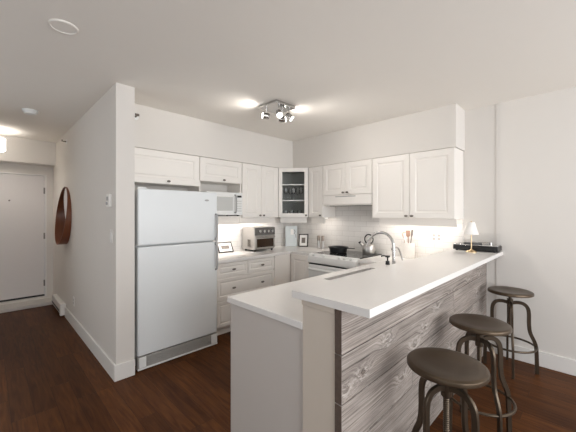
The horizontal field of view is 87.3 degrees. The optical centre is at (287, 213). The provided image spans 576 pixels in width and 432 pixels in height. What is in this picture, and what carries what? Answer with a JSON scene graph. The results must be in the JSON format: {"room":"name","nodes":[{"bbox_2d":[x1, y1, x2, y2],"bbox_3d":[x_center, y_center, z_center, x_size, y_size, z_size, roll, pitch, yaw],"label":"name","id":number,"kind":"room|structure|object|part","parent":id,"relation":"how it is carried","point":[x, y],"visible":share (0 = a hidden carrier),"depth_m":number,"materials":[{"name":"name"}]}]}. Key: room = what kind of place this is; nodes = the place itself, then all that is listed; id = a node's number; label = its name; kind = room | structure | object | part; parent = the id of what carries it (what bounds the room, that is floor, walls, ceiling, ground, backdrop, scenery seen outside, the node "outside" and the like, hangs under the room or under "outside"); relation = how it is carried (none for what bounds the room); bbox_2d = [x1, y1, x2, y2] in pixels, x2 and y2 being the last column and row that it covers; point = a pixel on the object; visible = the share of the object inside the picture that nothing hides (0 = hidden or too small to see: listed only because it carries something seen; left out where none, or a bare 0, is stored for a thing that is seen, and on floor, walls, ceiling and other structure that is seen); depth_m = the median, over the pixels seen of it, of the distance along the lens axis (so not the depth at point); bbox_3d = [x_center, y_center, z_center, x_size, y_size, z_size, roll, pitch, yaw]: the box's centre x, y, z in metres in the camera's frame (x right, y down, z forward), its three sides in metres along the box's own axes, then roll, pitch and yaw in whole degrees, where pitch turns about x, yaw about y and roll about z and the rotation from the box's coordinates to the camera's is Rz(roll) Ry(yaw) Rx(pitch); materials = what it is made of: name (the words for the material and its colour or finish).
{"room":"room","nodes":[
{"label":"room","id":0,"kind":"room"},
{"bbox_2d":[0,163,52,304],"bbox_3d":[-4.455,0.160,4.702,1.250,2.600,0.150,0,0,-45],"label":"door frame","id":1,"kind":"structure","parent":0,"point":[4,167],"depth_m":5.04,"materials":[{"name":"paint"}]},
{"bbox_2d":[0,172,46,301],"bbox_3d":[-4.357,0.367,4.721,0.915,2.015,0.122,0,0,-45],"label":"door","id":2,"kind":"structure","parent":1,"relation":"in","point":[23,196],"depth_m":4.83,"materials":[{"name":"white wood"}]},
{"bbox_2d":[0,297,51,312],"bbox_3d":[-4.296,1.435,4.529,1.230,0.050,0.320,0,0,-45],"label":"sill","id":3,"kind":"structure","parent":1,"relation":"attached to","point":[46,301],"depth_m":4.67,"materials":[{"name":"white wood"}]},
{"bbox_2d":[53,83,134,364],"bbox_3d":[-2.728,0.160,3.968,0.153,2.600,3.630,0,0,-45],"label":"wall","id":4,"kind":"structure","parent":0,"point":[97,159],"depth_m":2.96,"materials":[{"name":"paint"}]},
{"bbox_2d":[52,294,65,315],"bbox_3d":[-3.445,1.360,4.529,0.066,0.160,0.784,0,0,-45],"label":"baseboard heater","id":5,"kind":"object","parent":4,"relation":"attached to","point":[57,301],"visible":0.88,"depth_m":4.40,"materials":[{"name":"white metal"}]},
{"bbox_2d":[55,187,71,244],"bbox_3d":[-3.176,0.030,4.234,0.102,0.810,0.810,0,0,-45],"label":"round mirror","id":6,"kind":"object","parent":4,"relation":"attached to","point":[63,220],"visible":1,"depth_m":4.30,"materials":[{"name":"brown wood"}]},
{"bbox_3d":[-3.143,0.030,4.268,0.004,0.791,0.791,0,0,-45],"label":"glass","id":7,"kind":"part","parent":6,"relation":"part of","materials":[{"name":"mirror"}]},
{"bbox_2d":[65,307,114,380],"bbox_3d":[-2.325,1.389,3.445,0.016,0.142,2.320,0,0,-45],"label":"baseboard","id":8,"kind":"structure","parent":4,"relation":"attached to","point":[102,357],"depth_m":3.14,"materials":[{"name":"white wood"}]},
{"bbox_2d":[106,194,111,206],"bbox_3d":[-1.621,-0.115,2.728,0.090,0.116,0.034,0,0,45],"label":"thermostat","id":9,"kind":"object","parent":4,"relation":"attached to","point":[108,196],"visible":1,"depth_m":2.70,"materials":[{"name":"white plastic"}]},
{"bbox_2d":[110,230,112,242],"bbox_3d":[-1.588,0.205,2.711,0.070,0.115,0.010,0,0,45],"label":"light switch","id":10,"kind":"object","parent":4,"relation":"attached to","point":[111,231],"visible":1,"depth_m":2.70,"materials":[{"name":"white plastic"}]},
{"bbox_2d":[114,359,134,381],"bbox_3d":[-1.445,1.389,2.673,0.169,0.142,0.016,0,0,-45],"label":"baseboard","id":11,"kind":"structure","parent":4,"relation":"attached to","point":[126,369],"depth_m":2.66,"materials":[{"name":"white wood"}]},
{"bbox_2d":[135,183,227,215],"bbox_3d":[-0.977,0.160,4.306,2.802,2.600,0.150,0,0,-45],"label":"wall","id":12,"kind":"structure","parent":0,"point":[203,187],"depth_m":4.04,"materials":[{"name":"paint"}]},
{"bbox_2d":[135,147,198,187],"bbox_3d":[-1.472,-0.505,3.443,0.855,0.362,0.346,0,0,-45],"label":"upper cabinet","id":13,"kind":"object","parent":12,"relation":"attached to","point":[152,167],"visible":0.66,"depth_m":3.37,"materials":[{"name":"white wood"}]},
{"bbox_2d":[188,157,241,223],"bbox_3d":[-0.945,-0.271,3.970,0.623,0.831,0.346,0,0,-45],"label":"upper cabinet","id":14,"kind":"object","parent":12,"relation":"attached to","point":[211,171],"visible":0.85,"depth_m":3.90,"materials":[{"name":"white wood"}]},
{"bbox_3d":[-1.176,-0.167,3.772,0.017,0.454,0.298,0,0,-45],"label":"panel","id":15,"kind":"part","parent":14,"relation":"part of","materials":[{"name":"white wood"}]},
{"bbox_3d":[-0.850,-0.540,3.873,0.620,0.287,0.020,0,0,-45],"label":"door","id":16,"kind":"part","parent":14,"relation":"part of","materials":[{"name":"white wood"}]},
{"bbox_2d":[200,191,241,215],"bbox_3d":[-0.902,-0.117,3.953,0.535,0.310,0.385,0,0,-45],"label":"microwave","id":17,"kind":"object","parent":14,"relation":"on","point":[228,203],"visible":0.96,"depth_m":3.89,"materials":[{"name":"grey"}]},
{"bbox_3d":[-0.840,-0.124,3.817,0.430,0.292,0.021,0,0,-45],"label":"door","id":18,"kind":"part","parent":17,"relation":"part of","materials":[{"name":"white plastic"}]},
{"bbox_3d":[-0.651,-0.124,4.008,0.102,0.292,0.019,0,0,-45],"label":"control panel","id":19,"kind":"part","parent":17,"relation":"part of","materials":[{"name":"white plastic"}]},
{"bbox_3d":[-0.877,0.102,3.943,0.564,0.085,0.018,0,0,-45],"label":"light rail","id":20,"kind":"part","parent":14,"relation":"part of","materials":[{"name":"white wood"}]},
{"bbox_2d":[218,216,240,217],"bbox_3d":[-0.952,0.048,3.975,0.587,0.020,0.328,0,0,-45],"label":"shelf","id":21,"kind":"object","parent":14,"relation":"attached to","point":[218,216],"depth_m":3.93,"materials":[{"name":"white wood"}]},
{"bbox_3d":[-0.749,-0.167,4.200,0.017,0.454,0.298,0,0,-45],"label":"panel","id":22,"kind":"part","parent":14,"relation":"part of","materials":[{"name":"white wood"}]},
{"bbox_2d":[214,217,291,252],"bbox_3d":[-0.613,0.293,4.557,1.917,0.507,0.008,0,0,-45],"label":"backsplash","id":23,"kind":"structure","parent":12,"relation":"attached to","point":[232,233],"depth_m":4.45,"materials":[{"name":"tile"}]},
{"bbox_2d":[239,163,277,223],"bbox_3d":[-0.484,-0.271,4.430,0.670,0.831,0.346,0,0,-45],"label":"upper cabinet","id":24,"kind":"object","parent":12,"relation":"attached to","point":[259,186],"visible":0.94,"depth_m":4.30,"materials":[{"name":"white wood"}]},
{"bbox_3d":[-0.507,-0.313,4.216,0.331,0.742,0.020,0,0,-45],"label":"door","id":25,"kind":"part","parent":24,"relation":"part of","materials":[{"name":"white wood"}]},
{"bbox_3d":[-0.438,0.102,4.383,0.670,0.085,0.018,0,0,-45],"label":"light rail","id":26,"kind":"part","parent":24,"relation":"part of","materials":[{"name":"white wood"}]},
{"bbox_3d":[-0.271,-0.313,4.453,0.331,0.742,0.020,0,0,-45],"label":"door","id":27,"kind":"part","parent":24,"relation":"part of","materials":[{"name":"white wood"}]},
{"bbox_2d":[0,0,575,142],"bbox_3d":[-0.583,-1.175,1.750,6.250,0.090,10.100,0,0,-45],"label":"ceiling","id":28,"kind":"structure","parent":0,"point":[342,64],"depth_m":2.21,"materials":[{"name":"paint"}]},
{"bbox_2d":[0,137,5,151],"bbox_3d":[-4.012,-0.995,4.049,0.344,0.290,0.344,0,0,-45],"label":"ceiling lamp","id":29,"kind":"object","parent":28,"relation":"attached to","point":[2,140],"visible":1,"depth_m":4.08,"materials":[{"name":"white glass"}]},
{"bbox_2d":[0,135,55,166],"bbox_3d":[-4.296,-0.958,4.543,1.250,0.365,0.300,0,0,-45],"label":"bulkhead","id":30,"kind":"object","parent":28,"relation":"attached to","point":[21,151],"visible":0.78,"depth_m":4.66,"materials":[{"name":"paint"}]},
{"bbox_2d":[22,108,37,114],"bbox_3d":[-2.853,-1.117,3.341,0.140,0.046,0.140,0,0,-45],"label":"smoke detector","id":31,"kind":"object","parent":28,"relation":"attached to","point":[27,111],"visible":1,"depth_m":3.30,"materials":[{"name":"white plastic"}]},
{"bbox_2d":[259,99,295,122],"bbox_3d":[-0.114,-1.057,3.204,0.301,0.165,0.288,0,0,-45],"label":"ceiling spotlight","id":32,"kind":"object","parent":28,"relation":"attached to","point":[278,107],"visible":1,"depth_m":3.16,"materials":[{"name":"silver metal"}]},
{"bbox_3d":[-0.117,-1.125,3.207,0.280,0.028,0.280,0,0,-45],"label":"ceiling plate","id":33,"kind":"part","parent":32,"relation":"part of","materials":[{"name":"silver metal"}]},
{"bbox_2d":[0,304,575,431],"bbox_3d":[-0.583,1.500,1.750,6.250,0.080,10.100,0,0,-45],"label":"floor","id":34,"kind":"structure","parent":0,"point":[51,381],"depth_m":2.47,"materials":[{"name":"brown wood"}]},
{"bbox_2d":[135,187,217,370],"bbox_3d":[-1.315,0.606,3.300,0.837,1.708,0.743,0,0,-45],"label":"refrigerator","id":35,"kind":"object","parent":34,"relation":"on","point":[176,250],"visible":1,"depth_m":3.01,"materials":[{"name":"metal"}]},
{"bbox_3d":[-1.107,0.820,3.092,0.837,1.011,0.068,0,0,-45],"label":"fridge door","id":36,"kind":"part","parent":35,"relation":"part of","materials":[{"name":"metal"}]},
{"bbox_3d":[-1.107,0.035,3.092,0.837,0.534,0.068,0,0,-45],"label":"freezer door","id":37,"kind":"part","parent":35,"relation":"part of","materials":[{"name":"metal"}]},
{"bbox_3d":[-0.788,0.480,3.335,0.021,0.299,0.048,0,0,-45],"label":"door handle","id":38,"kind":"part","parent":35,"relation":"part of","materials":[{"name":"white plastic"}]},
{"bbox_3d":[-0.788,0.142,3.335,0.021,0.284,0.048,0,0,-45],"label":"door handle","id":39,"kind":"part","parent":35,"relation":"part of","materials":[{"name":"grey plastic"}]},
{"bbox_2d":[216,256,273,335],"bbox_3d":[-0.703,1.022,4.022,0.903,0.877,0.608,0,0,-45],"label":"base cabinet","id":40,"kind":"object","parent":34,"relation":"on","point":[236,277],"visible":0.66,"depth_m":3.72,"materials":[{"name":"white wood"}]},
{"bbox_3d":[-0.514,1.192,3.834,0.899,0.299,0.020,0,0,-45],"label":"drawer","id":41,"kind":"part","parent":40,"relation":"part of","materials":[{"name":"white wood"}]},
{"bbox_3d":[-0.674,0.676,3.674,0.446,0.162,0.020,0,0,-45],"label":"drawer","id":42,"kind":"part","parent":40,"relation":"part of","materials":[{"name":"white wood"}]},
{"bbox_3d":[-0.514,0.900,3.834,0.899,0.244,0.020,0,0,-45],"label":"drawer","id":43,"kind":"part","parent":40,"relation":"part of","materials":[{"name":"white wood"}]},
{"bbox_3d":[-0.354,0.676,3.994,0.446,0.162,0.020,0,0,-45],"label":"drawer","id":44,"kind":"part","parent":40,"relation":"part of","materials":[{"name":"white wood"}]},
{"bbox_2d":[273,254,310,285],"bbox_3d":[0.068,1.022,4.561,0.940,0.877,0.937,0,0,-45],"label":"base cabinet","id":45,"kind":"object","parent":34,"relation":"on","point":[288,268],"visible":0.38,"depth_m":4.25,"materials":[{"name":"white wood"}]},
{"bbox_2d":[218,245,329,263],"bbox_3d":[-0.265,0.564,4.230,1.883,0.037,0.944,0,0,-45],"label":"countertop","id":46,"kind":"structure","parent":45,"relation":"on","point":[239,255],"depth_m":4.20,"materials":[{"name":"white stone"}]},
{"bbox_2d":[218,242,233,252],"bbox_3d":[-0.873,0.472,4.197,0.225,0.140,0.089,0,0,-41],"label":"framed picture","id":47,"kind":"object","parent":46,"relation":"on","point":[223,247],"visible":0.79,"depth_m":4.19},
{"bbox_2d":[242,226,274,251],"bbox_3d":[-0.420,0.371,4.453,0.387,0.345,0.338,0,0,-45],"label":"toaster oven","id":48,"kind":"object","parent":46,"relation":"on","point":[254,238],"visible":1,"depth_m":4.34,"materials":[{"name":"metal"}]},
{"bbox_3d":[-0.332,0.415,4.366,0.373,0.188,0.014,0,0,-45],"label":"door","id":49,"kind":"part","parent":48,"relation":"part of","materials":[{"name":"metal"}]},
{"bbox_3d":[-0.332,0.261,4.366,0.377,0.107,0.014,0,0,-45],"label":"control panel","id":50,"kind":"part","parent":48,"relation":"part of","materials":[{"name":"grey metal"}]},
{"bbox_2d":[285,226,296,245],"bbox_3d":[0.055,0.378,4.994,0.195,0.333,0.068,0,0,-3],"label":"board","id":51,"kind":"object","parent":46,"relation":"on","point":[290,231],"visible":1,"depth_m":4.99,"materials":[{"name":"white"}]},
{"bbox_2d":[298,234,307,246],"bbox_3d":[0.251,0.439,4.904,0.155,0.204,0.049,0,0,15],"label":"framed picture","id":52,"kind":"object","parent":46,"relation":"on","point":[303,238],"visible":1,"depth_m":4.90},
{"bbox_2d":[317,235,319,247],"bbox_3d":[0.477,0.443,4.699,0.052,0.202,0.052,0,0,-45],"label":"pepper mill","id":53,"kind":"object","parent":46,"relation":"on","point":[318,236],"visible":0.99,"depth_m":4.68,"materials":[{"name":"metal"}]},
{"bbox_2d":[321,236,323,248],"bbox_3d":[0.534,0.443,4.642,0.052,0.202,0.052,0,0,-45],"label":"pepper mill","id":54,"kind":"object","parent":46,"relation":"on","point":[322,237],"visible":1,"depth_m":4.62,"materials":[{"name":"metal"}]},
{"bbox_3d":[-0.083,0.966,4.265,0.306,0.762,0.020,0,0,-45],"label":"panel","id":55,"kind":"part","parent":45,"relation":"part of","materials":[{"name":"white wood"}]},
{"bbox_3d":[0.168,0.966,4.250,0.345,0.762,0.020,0,0,45],"label":"door","id":56,"kind":"part","parent":45,"relation":"part of","materials":[{"name":"white wood"}]},
{"bbox_2d":[231,263,366,431],"bbox_3d":[0.679,1.022,2.766,2.608,0.877,0.912,0,0,-45],"label":"base cabinet","id":57,"kind":"object","parent":34,"relation":"on","point":[267,353],"visible":0.18,"depth_m":1.74,"materials":[{"name":"paint"}]},
{"bbox_3d":[-0.140,1.022,1.757,0.022,0.877,0.643,0,0,-45],"label":"panel","id":58,"kind":"part","parent":57,"relation":"part of","materials":[{"name":"paint"}]},
{"bbox_2d":[227,254,413,328],"bbox_3d":[0.675,0.564,2.762,2.629,0.037,0.918,0,0,-45],"label":"countertop","id":59,"kind":"structure","parent":57,"relation":"on","point":[277,302],"depth_m":1.97,"materials":[{"name":"white stone"}]},
{"bbox_2d":[366,231,402,263],"bbox_3d":[0.810,0.346,2.559,0.133,0.396,0.284,0,0,-45],"label":"faucet","id":60,"kind":"object","parent":59,"relation":"on","point":[394,247],"visible":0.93,"depth_m":2.48,"materials":[{"name":"silver metal"}]},
{"bbox_3d":[0.899,0.331,2.477,0.127,0.120,0.029,0,0,-30],"label":"lever","id":61,"kind":"part","parent":60,"relation":"part of","materials":[{"name":"silver metal"}]},
{"bbox_2d":[381,255,389,265],"bbox_3d":[0.786,0.439,2.413,0.064,0.210,0.084,0,0,-45],"label":"soap dispenser","id":62,"kind":"object","parent":59,"relation":"on","point":[387,256],"visible":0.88,"depth_m":2.40,"materials":[{"name":"black metal"}]},
{"bbox_2d":[401,242,414,258],"bbox_3d":[1.471,0.452,3.698,0.159,0.185,0.158,0,0,-45],"label":"utensil crock","id":63,"kind":"object","parent":59,"relation":"on","point":[408,249],"visible":0.95,"depth_m":3.63,"materials":[{"name":"white ceramic"}]},
{"bbox_2d":[406,230,409,242],"bbox_3d":[1.471,0.367,3.700,0.049,0.314,0.019,0,0,18],"label":"utensil","id":64,"kind":"object","parent":63,"relation":"in","point":[407,231],"visible":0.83,"depth_m":3.70,"materials":[{"name":"brown wood"}]},
{"bbox_2d":[308,250,381,277],"bbox_3d":[0.750,0.997,4.032,0.758,0.925,0.723,0,0,45],"label":"range","id":65,"kind":"object","parent":34,"relation":"on","point":[325,262],"visible":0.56,"depth_m":3.87,"materials":[{"name":"white metal"}]},
{"bbox_3d":[0.518,0.740,3.801,0.708,0.045,0.069,0,0,45],"label":"door handle","id":66,"kind":"part","parent":65,"relation":"part of","materials":[{"name":"white metal"}]},
{"bbox_3d":[0.556,0.961,3.838,0.746,0.558,0.044,0,0,45],"label":"oven door","id":67,"kind":"part","parent":65,"relation":"part of","materials":[{"name":"white metal"}]},
{"bbox_3d":[0.562,0.605,3.845,0.758,0.130,0.087,0,0,45],"label":"control panel","id":68,"kind":"part","parent":65,"relation":"part of","materials":[{"name":"white metal"}]},
{"bbox_2d":[328,246,354,252],"bbox_3d":[0.742,0.497,4.123,0.284,0.086,0.423,0,0,-45],"label":"saucepan","id":69,"kind":"object","parent":65,"relation":"on","point":[333,249],"visible":0.99,"depth_m":4.08,"materials":[{"name":"black metal"}]},
{"bbox_2d":[316,250,381,258],"bbox_3d":[0.796,0.550,4.078,0.718,0.019,0.573,0,0,45],"label":"cooktop","id":70,"kind":"object","parent":65,"relation":"in","point":[349,254],"depth_m":3.97,"materials":[{"name":"black glass"}]},
{"bbox_2d":[358,234,375,254],"bbox_3d":[1.065,0.407,4.040,0.174,0.266,0.211,0,0,-45],"label":"kettle","id":71,"kind":"object","parent":65,"relation":"on","point":[369,250],"visible":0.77,"depth_m":3.97,"materials":[{"name":"metal"}]},
{"bbox_2d":[407,347,490,431],"bbox_3d":[0.766,1.091,1.462,0.402,0.738,0.402,0,0,35],"label":"bar stool","id":72,"kind":"object","parent":34,"relation":"on","point":[452,371],"visible":1,"depth_m":1.43,"materials":[{"name":"brown metal"}]},
{"bbox_3d":[0.714,1.138,1.564,0.017,0.645,0.200,0,0,-27],"label":"leg","id":73,"kind":"part","parent":72,"relation":"part of","materials":[{"name":"brown metal"}]},
{"bbox_3d":[0.663,1.138,1.409,0.200,0.645,0.017,0,0,-27],"label":"leg","id":74,"kind":"part","parent":72,"relation":"part of","materials":[{"name":"brown metal"}]},
{"bbox_3d":[0.766,0.900,1.462,0.110,0.320,0.110,0,0,-27],"label":"screw post","id":75,"kind":"part","parent":72,"relation":"part of","materials":[{"name":"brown metal"}]},
{"bbox_3d":[0.766,0.736,1.462,0.356,0.027,0.356,0,0,-27],"label":"seat","id":76,"kind":"part","parent":72,"relation":"part of","materials":[{"name":"brown metal"}]},
{"bbox_3d":[0.818,1.138,1.359,0.017,0.645,0.200,0,0,-27],"label":"leg","id":77,"kind":"part","parent":72,"relation":"part of","materials":[{"name":"brown metal"}]},
{"bbox_3d":[0.868,1.138,1.514,0.200,0.645,0.017,0,0,-27],"label":"leg","id":78,"kind":"part","parent":72,"relation":"part of","materials":[{"name":"brown metal"}]},
{"bbox_2d":[449,313,516,431],"bbox_3d":[1.275,1.091,2.013,0.402,0.738,0.402,0,0,28],"label":"bar stool","id":79,"kind":"object","parent":34,"relation":"on","point":[476,326],"visible":0.77,"depth_m":2.00,"materials":[{"name":"brown metal"}]},
{"bbox_3d":[1.160,1.138,2.013,0.200,0.645,0.017,0,0,0],"label":"leg","id":80,"kind":"part","parent":79,"relation":"part of","materials":[{"name":"brown metal"}]},
{"bbox_3d":[1.275,1.138,2.128,0.017,0.645,0.200,0,0,0],"label":"leg","id":81,"kind":"part","parent":79,"relation":"part of","materials":[{"name":"brown metal"}]},
{"bbox_3d":[1.275,0.900,2.013,0.110,0.320,0.110,0,0,0],"label":"screw post","id":82,"kind":"part","parent":79,"relation":"part of","materials":[{"name":"brown metal"}]},
{"bbox_3d":[1.275,0.736,2.013,0.356,0.027,0.356,0,0,0],"label":"seat","id":83,"kind":"part","parent":79,"relation":"part of","materials":[{"name":"brown metal"}]},
{"bbox_3d":[1.275,1.138,1.898,0.017,0.645,0.200,0,0,0],"label":"leg","id":84,"kind":"part","parent":79,"relation":"part of","materials":[{"name":"brown metal"}]},
{"bbox_3d":[1.390,1.138,2.013,0.200,0.645,0.017,0,0,0],"label":"leg","id":85,"kind":"part","parent":79,"relation":"part of","materials":[{"name":"brown metal"}]},
{"bbox_2d":[483,286,538,379],"bbox_3d":[2.088,1.091,2.840,0.402,0.738,0.402,0,0,-5],"label":"bar stool","id":86,"kind":"object","parent":34,"relation":"on","point":[507,291],"visible":0.84,"depth_m":2.77,"materials":[{"name":"brown metal"}]},
{"bbox_3d":[1.989,1.138,2.898,0.200,0.645,0.017,0,0,30],"label":"leg","id":87,"kind":"part","parent":86,"relation":"part of","materials":[{"name":"brown metal"}]},
{"bbox_3d":[2.146,1.138,2.940,0.017,0.645,0.200,0,0,30],"label":"leg","id":88,"kind":"part","parent":86,"relation":"part of","materials":[{"name":"brown metal"}]},
{"bbox_3d":[2.088,0.900,2.840,0.110,0.320,0.110,0,0,30],"label":"screw post","id":89,"kind":"part","parent":86,"relation":"part of","materials":[{"name":"brown metal"}]},
{"bbox_3d":[2.088,0.736,2.840,0.356,0.027,0.356,0,0,30],"label":"seat","id":90,"kind":"part","parent":86,"relation":"part of","materials":[{"name":"brown metal"}]},
{"bbox_3d":[2.031,1.138,2.741,0.017,0.645,0.200,0,0,30],"label":"leg","id":91,"kind":"part","parent":86,"relation":"part of","materials":[{"name":"brown metal"}]},
{"bbox_3d":[2.188,1.138,2.783,0.200,0.645,0.017,0,0,30],"label":"leg","id":92,"kind":"part","parent":86,"relation":"part of","materials":[{"name":"brown metal"}]},
{"bbox_2d":[135,103,464,167],"bbox_3d":[0.024,-0.915,3.305,2.802,0.450,2.680,0,0,-45],"label":"soffit","id":93,"kind":"structure","parent":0,"point":[443,127],"depth_m":3.68,"materials":[{"name":"paint"}]},
{"bbox_2d":[302,300,335,431],"bbox_3d":[1.073,0.944,2.369,2.643,1.033,0.202,0,0,-45],"label":"wall","id":94,"kind":"structure","parent":0,"point":[319,402],"depth_m":1.44,"materials":[{"name":"paint"}]},
{"bbox_2d":[292,249,502,317],"bbox_3d":[1.111,0.408,2.315,2.649,0.036,0.442,0,0,-45],"label":"breakfast bar","id":95,"kind":"object","parent":94,"relation":"on","point":[370,293],"visible":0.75,"depth_m":1.68,"materials":[{"name":"white stone"}]},
{"bbox_2d":[464,221,478,252],"bbox_3d":[1.845,0.234,3.041,0.128,0.312,0.128,0,0,-45],"label":"table lamp","id":96,"kind":"object","parent":95,"relation":"on","point":[471,229],"visible":0.99,"depth_m":3.01,"materials":[{"name":"white fabric"}]},
{"bbox_3d":[1.845,0.150,3.041,0.128,0.122,0.128,0,0,-45],"label":"lamp shade","id":97,"kind":"part","parent":96,"relation":"part of","materials":[{"name":"fabric"}]},
{"bbox_2d":[453,242,501,252],"bbox_3d":[1.977,0.299,3.160,0.195,0.180,0.400,0,0,-45],"label":"record player","id":98,"kind":"object","parent":95,"relation":"on","point":[478,246],"visible":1,"depth_m":3.10},
{"bbox_3d":[1.950,0.318,3.191,0.170,0.012,0.170,0,0,-45],"label":"platter","id":99,"kind":"part","parent":98,"relation":"part of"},
{"bbox_3d":[1.977,0.327,3.160,0.187,0.008,0.388,0,0,-45],"label":"plate","id":100,"kind":"part","parent":98,"relation":"part of","materials":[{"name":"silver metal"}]},
{"bbox_2d":[335,263,486,431],"bbox_3d":[1.158,0.944,2.280,2.642,1.028,0.039,0,0,-45],"label":"cladding","id":101,"kind":"object","parent":94,"relation":"attached to","point":[376,389],"visible":0.66,"depth_m":1.69,"materials":[{"name":"grey wood"}]},
{"bbox_2d":[382,87,575,359],"bbox_3d":[2.489,0.160,2.920,0.151,2.600,7.010,0,0,-45],"label":"wall","id":102,"kind":"structure","parent":0,"point":[536,134],"depth_m":2.94,"materials":[{"name":"paint"}]},
{"bbox_2d":[278,168,308,222],"bbox_3d":[0.080,-0.271,4.775,0.620,0.831,0.657,0,0,-45],"label":"upper cabinet","id":103,"kind":"object","parent":102,"relation":"attached to","point":[292,178],"visible":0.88,"depth_m":4.68,"materials":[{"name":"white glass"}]},
{"bbox_2d":[282,184,303,187],"bbox_3d":[0.079,-0.436,4.781,0.552,0.018,0.583,0,0,-45],"label":"shelf","id":104,"kind":"object","parent":103,"relation":"attached to","point":[283,185],"depth_m":4.64,"materials":[{"name":"white wood"}]},
{"bbox_2d":[282,200,303,201],"bbox_3d":[0.079,-0.194,4.781,0.552,0.018,0.583,0,0,-45],"label":"shelf","id":105,"kind":"object","parent":103,"relation":"attached to","point":[282,200],"depth_m":4.67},
{"bbox_3d":[0.086,0.102,4.680,0.407,0.085,0.015,0,0,3],"label":"light rail","id":106,"kind":"part","parent":103,"relation":"part of","materials":[{"name":"white wood"}]},
{"bbox_2d":[309,166,334,222],"bbox_3d":[0.504,-0.271,4.549,0.269,0.831,0.340,0,0,45],"label":"upper cabinet","id":107,"kind":"object","parent":102,"relation":"attached to","point":[318,211],"visible":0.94,"depth_m":4.45,"materials":[{"name":"white wood"}]},
{"bbox_3d":[0.410,-0.313,4.455,0.266,0.742,0.020,0,0,45],"label":"door","id":108,"kind":"part","parent":107,"relation":"part of","materials":[{"name":"white wood"}]},
{"bbox_3d":[0.452,0.102,4.511,0.250,0.085,0.018,0,0,45],"label":"light rail","id":109,"kind":"part","parent":107,"relation":"part of","materials":[{"name":"white wood"}]},
{"bbox_2d":[323,159,371,195],"bbox_3d":[0.879,-0.469,4.174,0.778,0.434,0.340,0,0,45],"label":"upper cabinet","id":110,"kind":"object","parent":102,"relation":"attached to","point":[349,178],"visible":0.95,"depth_m":4.04,"materials":[{"name":"white wood"}]},
{"bbox_3d":[0.647,-0.469,4.218,0.386,0.430,0.020,0,0,45],"label":"door","id":111,"kind":"part","parent":110,"relation":"part of","materials":[{"name":"white wood"}]},
{"bbox_2d":[323,194,371,205],"bbox_3d":[0.887,-0.175,4.182,0.770,0.148,0.315,0,0,45],"label":"range hood","id":112,"kind":"object","parent":110,"relation":"attached to","point":[355,199],"visible":0.89,"depth_m":4.04,"materials":[{"name":"white metal"}]},
{"bbox_3d":[0.923,-0.469,3.942,0.386,0.430,0.020,0,0,45],"label":"door","id":113,"kind":"part","parent":110,"relation":"part of","materials":[{"name":"white wood"}]},
{"bbox_2d":[292,206,463,257],"bbox_3d":[1.011,0.153,4.294,0.008,0.787,2.662,0,0,-45],"label":"backsplash","id":114,"kind":"structure","parent":102,"relation":"attached to","point":[349,226],"depth_m":4.21,"materials":[{"name":"tile"}]},
{"bbox_2d":[372,147,463,226],"bbox_3d":[1.492,-0.271,3.561,0.943,0.831,0.340,0,0,45],"label":"upper cabinet","id":115,"kind":"object","parent":102,"relation":"attached to","point":[426,188],"visible":1,"depth_m":3.39,"materials":[{"name":"white wood"}]},
{"bbox_3d":[1.231,-0.313,3.634,0.468,0.742,0.020,0,0,45],"label":"door","id":116,"kind":"part","parent":115,"relation":"part of","materials":[{"name":"white wood"}]},
{"bbox_3d":[1.466,0.102,3.496,0.880,0.085,0.018,0,0,45],"label":"light rail","id":117,"kind":"part","parent":115,"relation":"part of","materials":[{"name":"white wood"}]},
{"bbox_3d":[1.565,-0.313,3.300,0.468,0.742,0.020,0,0,45],"label":"door","id":118,"kind":"part","parent":115,"relation":"part of","materials":[{"name":"white wood"}]},
{"bbox_2d":[430,232,442,241],"bbox_3d":[1.745,0.280,3.548,0.140,0.115,0.008,0,0,45],"label":"wall outlet","id":119,"kind":"object","parent":102,"relation":"attached to","point":[434,236],"visible":1,"depth_m":3.55,"materials":[{"name":"white plastic"}]},
{"bbox_2d":[501,342,575,375],"bbox_3d":[3.543,1.389,1.747,0.016,0.142,3.860,0,0,-45],"label":"baseboard","id":120,"kind":"structure","parent":102,"relation":"attached to","point":[546,360],"depth_m":2.84,"materials":[{"name":"white wood"}]}
]}

